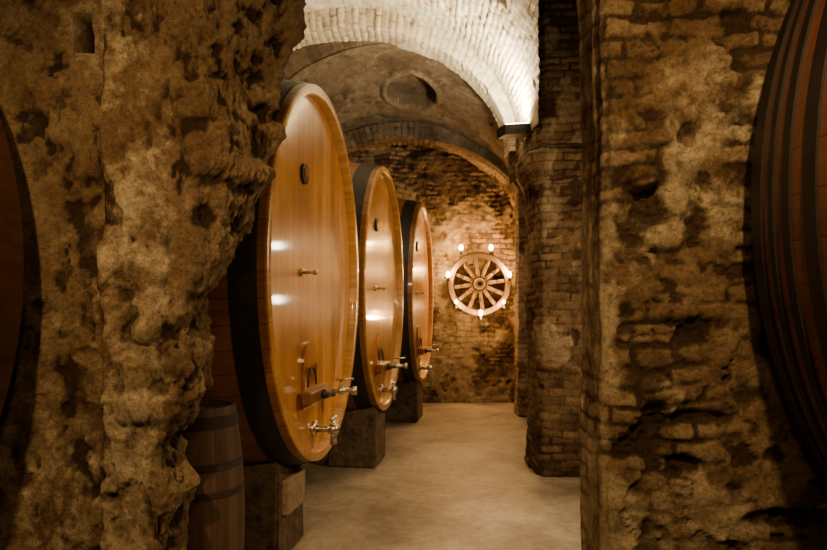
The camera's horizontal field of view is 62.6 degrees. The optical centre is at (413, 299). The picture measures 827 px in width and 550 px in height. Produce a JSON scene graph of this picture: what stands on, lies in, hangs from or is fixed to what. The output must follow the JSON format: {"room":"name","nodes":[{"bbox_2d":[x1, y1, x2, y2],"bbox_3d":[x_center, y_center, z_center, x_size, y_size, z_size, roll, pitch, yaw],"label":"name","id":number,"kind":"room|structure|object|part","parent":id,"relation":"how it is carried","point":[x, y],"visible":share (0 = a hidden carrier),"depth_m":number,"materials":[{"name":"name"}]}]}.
{"room":"wine cellar","nodes":[
{"label":"wine cellar","id":0,"kind":"room"},
{"bbox_2d":[291,44,525,199],"bbox_3d":[-0.269,-1.963,8.823,3.915,2.026,1.862,0,0,0],"label":"ceiling","id":1,"kind":"structure","parent":0,"point":[376,86],"depth_m":8.83,"materials":[{"name":"paint"}]},
{"bbox_2d":[284,40,411,80],"bbox_3d":[-0.270,-2.275,7.977,5.200,2.650,0.147,0,0,0],"label":"trim","id":2,"kind":"structure","parent":1,"relation":"attached to","point":[305,56],"depth_m":7.92,"materials":[{"name":"paint"}]},
{"bbox_2d":[0,0,826,549],"bbox_3d":[0.000,-0.015,3.040,7.200,3.370,0.633,0,0,0],"label":"wall","id":3,"kind":"structure","parent":0,"point":[142,136],"depth_m":2.85,"materials":[{"name":"stone"}]},
{"bbox_2d":[304,0,539,143],"bbox_3d":[-0.698,-2.466,6.130,3.757,1.633,3.060,0,0,0],"label":"ceiling","id":4,"kind":"structure","parent":0,"point":[503,34],"depth_m":6.80,"materials":[{"name":"brick"}]},
{"bbox_2d":[293,7,516,157],"bbox_3d":[-0.700,-2.460,7.737,3.740,1.620,0.426,0,0,0],"label":"arch","id":5,"kind":"object","parent":4,"relation":"attached to","point":[339,24],"visible":0.59,"depth_m":7.55,"materials":[{"name":"brick"}]},
{"bbox_2d":[348,145,515,402],"bbox_3d":[-1.050,-0.690,10.965,5.900,4.720,0.180,0,0,0],"label":"wall","id":6,"kind":"structure","parent":0,"point":[474,362],"depth_m":10.93,"materials":[{"name":"brown brick"}]},
{"bbox_2d":[446,245,511,318],"bbox_3d":[1.025,-0.285,10.712,1.034,1.178,0.336,0,0,0],"label":"wheel","id":7,"kind":"object","parent":6,"relation":"attached to","point":[479,284],"visible":1,"depth_m":10.68,"materials":[{"name":"brown wood"}]},
{"bbox_2d":[348,142,515,212],"bbox_3d":[-0.147,-1.794,10.400,3.752,1.489,1.200,0,0,0],"label":"ceiling","id":8,"kind":"structure","parent":0,"point":[498,178],"depth_m":10.77,"materials":[{"name":"brown brick"}]},
{"bbox_2d":[291,403,580,549],"bbox_3d":[0.000,1.650,5.150,8.400,0.008,12.300,0,0,0],"label":"floor","id":9,"kind":"structure","parent":0,"point":[457,477],"depth_m":5.79,"materials":[{"name":"concrete"}]},
{"bbox_2d":[0,118,23,415],"bbox_3d":[-2.530,-0.004,1.956,2.188,3.308,1.428,0,0,0],"label":"wine barrel","id":10,"kind":"object","parent":9,"relation":"on","point":[11,233],"visible":1,"depth_m":2.58,"materials":[{"name":"brown wood"}]},
{"bbox_2d":[182,399,244,549],"bbox_3d":[-1.095,1.090,3.460,0.462,1.120,0.462,0,0,0],"label":"small wooden cask","id":11,"kind":"object","parent":9,"relation":"on","point":[216,513],"visible":0.59,"depth_m":3.30,"materials":[{"name":"brown wood"}]},
{"bbox_2d":[201,79,358,549],"bbox_3d":[-1.567,0.057,4.771,2.285,3.187,2.221,0,0,9],"label":"wine barrel","id":12,"kind":"object","parent":9,"relation":"on","point":[283,313],"visible":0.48,"depth_m":4.24,"materials":[{"name":"brown wood"}]},
{"bbox_3d":[-0.709,-0.818,4.411,0.025,0.140,0.140,0,0,9],"label":"number plate","id":13,"kind":"part","parent":12,"relation":"part of","materials":[{"name":"black metal"}]},
{"bbox_3d":[-0.693,0.492,4.510,0.030,0.440,0.300,0,0,9],"label":"hatch door","id":14,"kind":"part","parent":12,"relation":"part of","materials":[{"name":"brown wood"}]},
{"bbox_2d":[311,415,338,444],"bbox_3d":[-0.595,0.879,4.595,0.192,0.185,0.200,0,0,9],"label":"tap","id":15,"kind":"object","parent":12,"relation":"on","point":[333,429],"depth_m":4.58,"materials":[{"name":"metal"}]},
{"bbox_2d":[332,378,356,394],"bbox_3d":[-0.528,0.618,4.828,0.250,0.138,0.090,0,0,9],"label":"tap","id":16,"kind":"object","parent":12,"relation":"on","point":[341,390],"depth_m":4.81,"materials":[{"name":"metal"}]},
{"bbox_2d":[328,162,407,468],"bbox_3d":[-1.230,0.084,7.221,2.285,3.132,2.221,0,0,9],"label":"wine barrel","id":17,"kind":"object","parent":9,"relation":"on","point":[361,435],"visible":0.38,"depth_m":6.71,"materials":[{"name":"brown wood"}]},
{"bbox_3d":[-0.372,-0.758,6.861,0.025,0.140,0.140,0,0,9],"label":"number plate","id":18,"kind":"part","parent":17,"relation":"part of","materials":[{"name":"black metal"}]},
{"bbox_3d":[-0.356,0.552,6.960,0.030,0.440,0.300,0,0,9],"label":"hatch door","id":19,"kind":"part","parent":17,"relation":"part of","materials":[{"name":"brown wood"}]},
{"bbox_2d":[379,381,397,399],"bbox_3d":[-0.258,0.940,7.045,0.192,0.185,0.200,0,0,9],"label":"tap","id":20,"kind":"object","parent":17,"relation":"on","point":[393,389],"depth_m":7.02,"materials":[{"name":"metal"}]},
{"bbox_2d":[392,357,407,368],"bbox_3d":[-0.191,0.678,7.278,0.250,0.138,0.090,0,0,9],"label":"tap","id":21,"kind":"object","parent":17,"relation":"on","point":[405,365],"depth_m":7.25,"materials":[{"name":"metal"}]},
{"bbox_2d":[383,198,438,422],"bbox_3d":[-0.410,0.093,9.638,1.485,3.113,2.227,0,0,9],"label":"wine barrel","id":22,"kind":"object","parent":9,"relation":"on","point":[416,348],"visible":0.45,"depth_m":9.17,"materials":[{"name":"brown wood"}]},
{"bbox_3d":[0.069,0.575,9.440,0.030,0.440,0.300,0,0,9],"label":"hatch door","id":23,"kind":"part","parent":22,"relation":"part of","materials":[{"name":"brown wood"}]},
{"bbox_2d":[419,362,431,375],"bbox_3d":[0.167,0.963,9.525,0.192,0.185,0.200,0,0,9],"label":"tap","id":24,"kind":"object","parent":22,"relation":"on","point":[428,368],"depth_m":9.50,"materials":[{"name":"metal"}]},
{"bbox_2d":[427,344,438,352],"bbox_3d":[0.234,0.701,9.758,0.250,0.138,0.090,0,0,9],"label":"tap","id":25,"kind":"object","parent":22,"relation":"on","point":[432,350],"depth_m":9.74,"materials":[{"name":"metal"}]},
{"bbox_2d":[751,0,826,474],"bbox_3d":[2.330,-0.164,1.956,2.180,3.629,1.428,0,0,0],"label":"wine barrel","id":26,"kind":"object","parent":9,"relation":"on","point":[789,177],"visible":1,"depth_m":2.32,"materials":[{"name":"brown wood"}]},
{"bbox_2d":[514,191,528,416],"bbox_3d":[1.581,-0.640,8.950,0.238,4.620,4.100,0,0,0],"label":"wall","id":27,"kind":"structure","parent":0,"point":[521,403],"depth_m":9.60,"materials":[{"name":"brown brick"}]},
{"bbox_2d":[343,122,520,192],"bbox_3d":[-0.100,-1.760,9.716,3.900,1.500,0.267,0,0,0],"label":"trim","id":28,"kind":"structure","parent":27,"relation":"attached to","point":[409,132],"depth_m":9.60,"materials":[{"name":"brick"}]},
{"bbox_2d":[508,0,581,184],"bbox_3d":[1.317,-2.550,6.990,0.781,2.400,1.944,0,0,-32],"label":"wall","id":29,"kind":"structure","parent":0,"point":[558,36],"depth_m":6.42,"materials":[{"name":"brown brick"}]},
{"bbox_2d":[496,122,534,139],"bbox_3d":[1.048,-1.681,6.755,0.403,0.151,0.220,0,0,-14],"label":"light fixture","id":30,"kind":"object","parent":29,"relation":"attached to","point":[512,130],"visible":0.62,"depth_m":6.66,"materials":[{"name":"black metal"}]},
{"bbox_2d":[515,144,582,476],"bbox_3d":[1.631,0.110,6.681,1.225,3.120,0.921,0,0,5],"label":"brick pillar","id":31,"kind":"structure","parent":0,"point":[550,177],"depth_m":6.34,"materials":[{"name":"brown brick"}]}
]}

